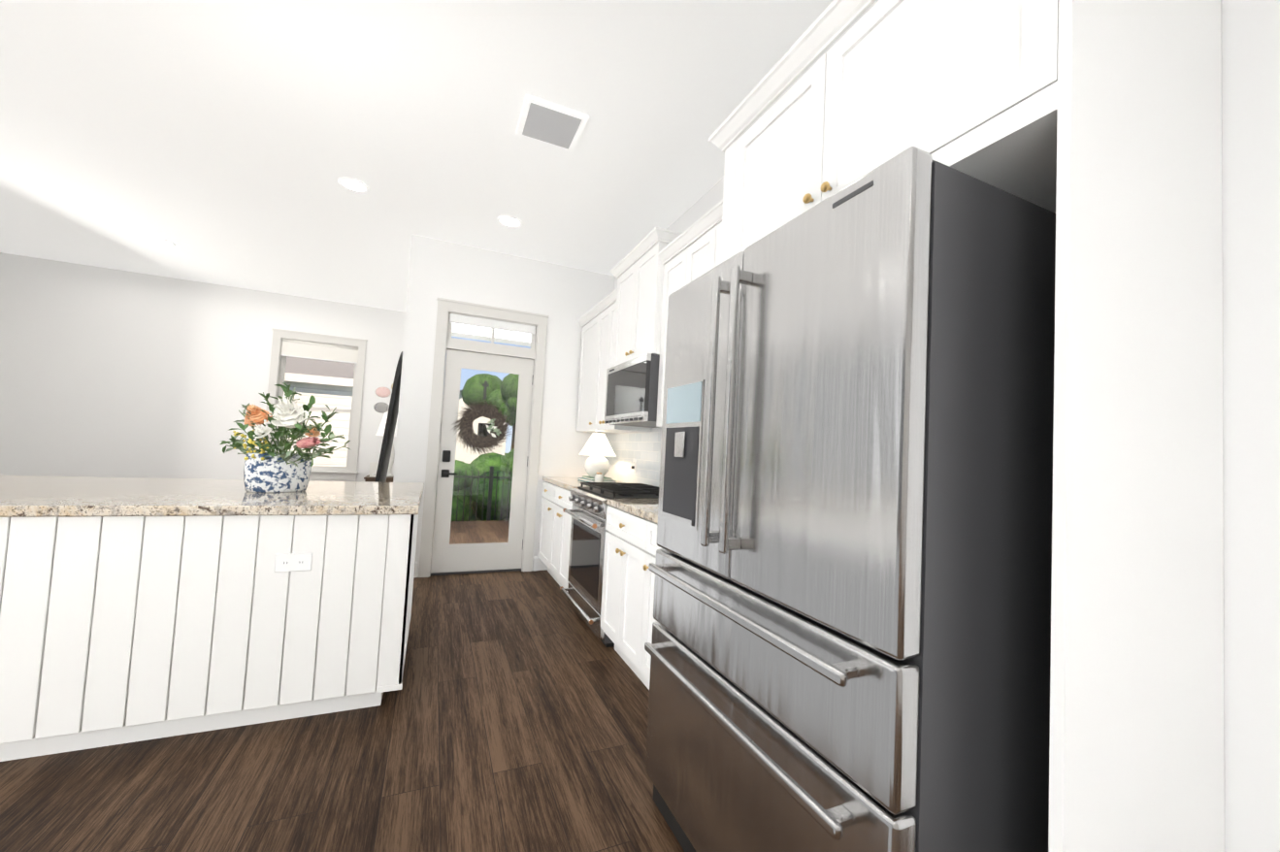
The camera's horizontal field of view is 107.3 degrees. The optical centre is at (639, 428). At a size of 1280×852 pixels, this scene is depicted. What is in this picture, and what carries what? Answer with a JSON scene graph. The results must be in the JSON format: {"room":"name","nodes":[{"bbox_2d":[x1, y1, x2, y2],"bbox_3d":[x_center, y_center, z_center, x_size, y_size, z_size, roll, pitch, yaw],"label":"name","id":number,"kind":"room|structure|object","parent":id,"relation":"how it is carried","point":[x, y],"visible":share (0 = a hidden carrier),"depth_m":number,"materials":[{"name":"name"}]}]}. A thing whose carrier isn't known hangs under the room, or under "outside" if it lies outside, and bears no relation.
{"room":"kitchen","nodes":[
{"label":"kitchen","id":0,"kind":"room"},
{"bbox_2d":[0,252,405,481],"bbox_3d":[-5.374,-0.309,5.939,4.540,3.030,0.200,4,-3,-23],"label":"wall","id":1,"kind":"structure","parent":0,"point":[109,373],"depth_m":5.69,"materials":[{"name":"white paint"}]},
{"bbox_2d":[373,383,393,413],"bbox_3d":[-3.545,-0.449,6.674,0.389,0.459,0.018,4,-3,-23],"label":"decorative plate","id":2,"kind":"object","parent":1,"relation":"attached to","point":[381,407],"visible":0.54,"depth_m":6.63,"materials":[{"name":"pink ceramic"}]},
{"bbox_2d":[0,520,684,851],"bbox_3d":[-2.583,1.221,1.874,6.615,0.100,9.820,4,-3,-23],"label":"floor","id":3,"kind":"structure","parent":0,"point":[511,715],"depth_m":1.73,"materials":[{"name":"brown wood"}]},
{"bbox_2d":[0,502,420,761],"bbox_3d":[-2.373,0.752,2.059,2.486,0.876,0.968,4,-3,-23],"label":"kitchen island","id":4,"kind":"object","parent":3,"relation":"on","point":[133,609],"depth_m":1.82,"materials":[{"name":"white paint"}]},
{"bbox_2d":[0,475,423,518],"bbox_3d":[-2.408,0.297,2.195,2.530,0.040,1.250,4,-3,-23],"label":"island countertop","id":5,"kind":"structure","parent":4,"relation":"on","point":[20,496],"depth_m":2.04,"materials":[{"name":"beige stone"}]},
{"bbox_2d":[220,382,350,492],"bbox_3d":[-1.803,0.044,2.408,0.615,0.546,0.575,4,-3,-23],"label":"vase","id":6,"kind":"object","parent":5,"relation":"on","point":[281,470],"visible":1,"depth_m":2.33,"materials":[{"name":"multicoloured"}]},
{"bbox_2d":[273,552,312,572],"bbox_3d":[-1.435,0.552,1.949,0.126,0.074,0.006,4,-3,-23],"label":"outlet","id":7,"kind":"object","parent":4,"relation":"attached to","point":[283,562],"depth_m":1.95,"materials":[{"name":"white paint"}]},
{"bbox_2d":[363,474,393,482],"bbox_3d":[-3.478,0.988,6.411,0.485,0.680,0.448,4,-3,-23],"label":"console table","id":8,"kind":"object","parent":3,"relation":"on","point":[373,478],"visible":0.15,"depth_m":6.22,"materials":[{"name":"brown wood"}]},
{"bbox_2d":[369,462,378,476],"bbox_3d":[-3.518,0.545,6.292,0.170,0.189,0.118,4,-3,-23],"label":"figurine","id":9,"kind":"object","parent":8,"relation":"on","point":[373,469],"visible":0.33,"depth_m":6.29,"materials":[{"name":"white ceramic"}]},
{"bbox_2d":[375,412,397,476],"bbox_3d":[-3.420,0.215,6.474,0.390,0.870,0.390,4,-3,-23],"label":"light","id":10,"kind":"object","parent":8,"relation":"on","point":[380,430],"visible":0.4,"depth_m":6.39,"materials":[{"name":"white ceramic"}]},
{"bbox_2d":[537,481,549,564],"bbox_3d":[-0.578,0.952,4.447,0.628,0.874,0.529,4,-3,-23],"label":"base cabinet","id":11,"kind":"object","parent":3,"relation":"on","point":[544,509],"depth_m":4.43,"materials":[{"name":"white wood"}]},
{"bbox_2d":[545,481,607,591],"bbox_3d":[-0.380,0.942,3.994,0.628,0.874,0.693,4,-3,-23],"label":"base cabinet","id":12,"kind":"object","parent":3,"relation":"on","point":[558,538],"depth_m":3.88,"materials":[{"name":"white wood"}]},
{"bbox_2d":[542,477,630,489],"bbox_3d":[-0.441,0.489,4.203,0.632,0.038,1.105,4,-3,-23],"label":"countertop","id":13,"kind":"structure","parent":12,"relation":"on","point":[569,482],"depth_m":4.13,"materials":[{"name":"beige stone"}]},
{"bbox_2d":[578,475,616,482],"bbox_3d":[-0.390,0.454,4.257,0.246,0.038,0.310,4,-3,-30],"label":"books","id":14,"kind":"object","parent":13,"relation":"on","point":[588,478],"visible":0.58,"depth_m":4.17,"materials":[{"name":"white paper"}]},
{"bbox_2d":[579,432,615,477],"bbox_3d":[-0.385,0.237,4.262,0.336,0.395,0.336,4,-3,-23],"label":"light","id":15,"kind":"object","parent":14,"relation":"on","point":[597,446],"visible":0.96,"depth_m":4.17,"materials":[{"name":"white ceramic"}]},
{"bbox_2d":[594,472,603,482],"bbox_3d":[-0.349,0.418,4.012,0.076,0.092,0.076,4,-3,-23],"label":"jar","id":16,"kind":"object","parent":13,"relation":"on","point":[599,476],"visible":0.73,"depth_m":3.98,"materials":[{"name":"white ceramic"}]},
{"bbox_2d":[559,482,658,647],"bbox_3d":[-0.127,0.885,3.310,0.692,0.954,0.752,4,-3,-23],"label":"range","id":17,"kind":"object","parent":3,"relation":"on","point":[587,512],"visible":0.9,"depth_m":3.12,"materials":[{"name":"metal"}]},
{"bbox_2d":[600,500,638,668],"bbox_3d":[0.195,0.913,2.676,0.628,0.874,0.654,4,-3,-23],"label":"base cabinet","id":18,"kind":"object","parent":3,"relation":"on","point":[621,543],"depth_m":2.60,"materials":[{"name":"white wood"}]},
{"bbox_2d":[607,498,658,520],"bbox_3d":[0.316,0.450,2.466,0.632,0.038,1.154,4,-3,-23],"label":"countertop","id":19,"kind":"structure","parent":18,"relation":"on","point":[644,507],"depth_m":2.60,"materials":[{"name":"beige stone"}]},
{"bbox_2d":[630,516,661,689],"bbox_3d":[0.402,0.902,2.201,0.628,0.874,0.617,4,-3,-23],"label":"base cabinet","id":20,"kind":"object","parent":3,"relation":"on","point":[644,579],"depth_m":2.30,"materials":[{"name":"white wood"}]},
{"bbox_2d":[644,146,1055,851],"bbox_3d":[0.612,0.413,1.395,0.912,1.800,0.962,4,-3,-23],"label":"fridge","id":21,"kind":"object","parent":3,"relation":"on","point":[848,649],"visible":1,"depth_m":0.94,"materials":[{"name":"metal"}]},
{"bbox_2d":[374,351,402,482],"bbox_3d":[-2.694,0.230,5.001,0.241,2.144,0.800,4,-3,-23],"label":"arched mirror","id":22,"kind":"object","parent":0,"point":[387,443],"visible":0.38,"depth_m":4.75,"materials":[{"name":"black mirror"}]},
{"bbox_2d":[0,0,878,311],"bbox_3d":[-2.421,-1.901,2.014,6.615,0.100,9.820,4,-3,-23],"label":"ceiling","id":23,"kind":"structure","parent":0,"point":[225,142],"depth_m":2.79,"materials":[{"name":"white paint"}]},
{"bbox_2d":[147,236,175,246],"bbox_3d":[-4.726,-1.847,4.652,0.195,0.010,0.195,1,-3,42],"label":"recessed light","id":24,"kind":"object","parent":23,"relation":"in","point":[162,242],"depth_m":4.65,"materials":[{"name":"white plastic"}]},
{"bbox_2d":[337,176,369,193],"bbox_3d":[-2.075,-1.766,3.412,0.195,0.010,0.195,2,-3,27],"label":"recessed light","id":25,"kind":"object","parent":23,"relation":"in","point":[350,183],"depth_m":3.41,"materials":[{"name":"white plastic"}]},
{"bbox_2d":[497,215,522,228],"bbox_3d":[-1.063,-1.693,3.849,0.195,0.010,0.195,4,-3,-29],"label":"recessed light","id":26,"kind":"object","parent":23,"relation":"in","point":[506,220],"depth_m":3.84,"materials":[{"name":"white plastic"}]},
{"bbox_2d":[516,94,589,152],"bbox_3d":[-0.502,-1.715,2.667,0.340,0.016,0.340,4,-3,-23],"label":"air vent","id":27,"kind":"object","parent":23,"relation":"in","point":[548,123],"depth_m":2.64,"materials":[{"name":"white metal"}]},
{"bbox_2d":[393,233,614,577],"bbox_3d":[-1.259,-0.158,4.572,1.925,3.030,0.150,4,-3,-23],"label":"wall","id":28,"kind":"structure","parent":0,"point":[565,298],"depth_m":4.50,"materials":[{"name":"white paint"}]},
{"bbox_2d":[413,557,538,577],"bbox_3d":[-2.860,1.084,1.756,5.694,0.135,9.518,4,-3,-23],"label":"baseboard","id":29,"kind":"structure","parent":28,"relation":"attached to","point":[536,564],"depth_m":4.55,"materials":[{"name":"white paint"}]},
{"bbox_2d":[418,297,549,577],"bbox_3d":[-1.460,0.095,4.458,1.012,2.496,0.187,4,-3,-23],"label":"entry door","id":30,"kind":"structure","parent":28,"relation":"in","point":[513,553],"depth_m":4.41,"materials":[{"name":"white wood"}]},
{"bbox_2d":[452,397,512,458],"bbox_3d":[-1.454,-0.018,4.359,0.591,0.594,0.165,4,-3,-20],"label":"wreath","id":31,"kind":"object","parent":30,"relation":"attached to","point":[498,433],"visible":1,"depth_m":4.35,"materials":[{"name":"brown plant"}]},
{"bbox_2d":[630,458,636,471],"bbox_3d":[-0.058,0.314,4.087,0.030,0.116,0.072,4,-3,-23],"label":"outlet","id":32,"kind":"object","parent":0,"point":[634,467],"visible":1,"depth_m":4.08,"materials":[{"name":"white plastic"}]},
{"bbox_2d":[613,0,1279,851],"bbox_3d":[1.040,-0.159,1.891,0.150,3.030,6.900,4,-3,-23],"label":"wall","id":33,"kind":"structure","parent":0,"point":[1252,363],"depth_m":1.02,"materials":[{"name":"white paint"}]},
{"bbox_2d":[576,314,595,432],"bbox_3d":[-0.344,-0.498,4.532,0.323,1.060,0.619,4,-3,-23],"label":"upper cabinet","id":34,"kind":"object","parent":33,"relation":"attached to","point":[588,333],"depth_m":4.56,"materials":[{"name":"white wood"}]},
{"bbox_2d":[588,306,611,434],"bbox_3d":[-0.187,-0.506,4.171,0.323,1.060,0.403,4,-3,-23],"label":"upper cabinet","id":35,"kind":"object","parent":33,"relation":"attached to","point":[598,349],"depth_m":4.21,"materials":[{"name":"white wood"}]},
{"bbox_2d":[611,256,630,367],"bbox_3d":[0.060,-0.861,3.606,0.367,0.798,0.438,4,-3,-23],"label":"upper cabinet","id":36,"kind":"object","parent":33,"relation":"attached to","point":[618,316],"depth_m":3.64,"materials":[{"name":"white wood"}]},
{"bbox_2d":[599,298,654,434],"bbox_3d":[-0.089,-0.511,3.947,0.323,1.060,0.320,4,-3,-23],"label":"upper cabinet","id":37,"kind":"object","parent":33,"relation":"attached to","point":[619,429],"depth_m":3.99,"materials":[{"name":"white wood"}]},
{"bbox_2d":[626,229,692,361],"bbox_3d":[0.188,-0.867,3.312,0.367,0.798,0.437,4,-3,-23],"label":"upper cabinet","id":38,"kind":"object","parent":33,"relation":"attached to","point":[644,301],"depth_m":3.17,"materials":[{"name":"white wood"}]},
{"bbox_2d":[604,353,659,427],"bbox_3d":[0.070,-0.248,3.421,0.412,0.432,0.752,4,-3,-23],"label":"microwave","id":39,"kind":"object","parent":38,"relation":"attached to","point":[632,393],"visible":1,"depth_m":3.19,"materials":[{"name":"metal"}]},
{"bbox_2d":[654,252,677,430],"bbox_3d":[0.351,-0.534,2.938,0.323,1.060,0.364,4,-3,-23],"label":"upper cabinet","id":40,"kind":"object","parent":33,"relation":"attached to","point":[669,266],"depth_m":3.00,"materials":[{"name":"white wood"}]},
{"bbox_2d":[677,229,704,290],"bbox_3d":[0.462,-0.540,2.681,0.323,1.060,0.429,4,-3,-23],"label":"upper cabinet","id":41,"kind":"object","parent":33,"relation":"attached to","point":[691,256],"depth_m":2.73,"materials":[{"name":"white wood"}]},
{"bbox_2d":[704,205,720,273],"bbox_3d":[0.623,-0.581,2.319,0.323,1.126,0.600,4,-3,-23],"label":"upper cabinet","id":42,"kind":"object","parent":33,"relation":"attached to","point":[711,238],"depth_m":2.51,"materials":[{"name":"white wood"}]},
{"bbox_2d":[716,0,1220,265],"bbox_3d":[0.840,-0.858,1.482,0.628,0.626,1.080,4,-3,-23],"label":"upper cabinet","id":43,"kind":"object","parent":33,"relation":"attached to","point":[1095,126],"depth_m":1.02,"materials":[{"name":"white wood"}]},
{"label":"outside","id":44,"kind":"structure","parent":0,"visible":0},
{"bbox_2d":[277,323,531,521],"bbox_3d":[-15.543,-1.772,39.844,85.000,10.300,75.848,4,-3,-23],"label":"outdoor backdrop","id":45,"kind":"structure","parent":44,"point":[477,465],"depth_m":9.51,"materials":[{"name":"multicoloured"}]}
]}

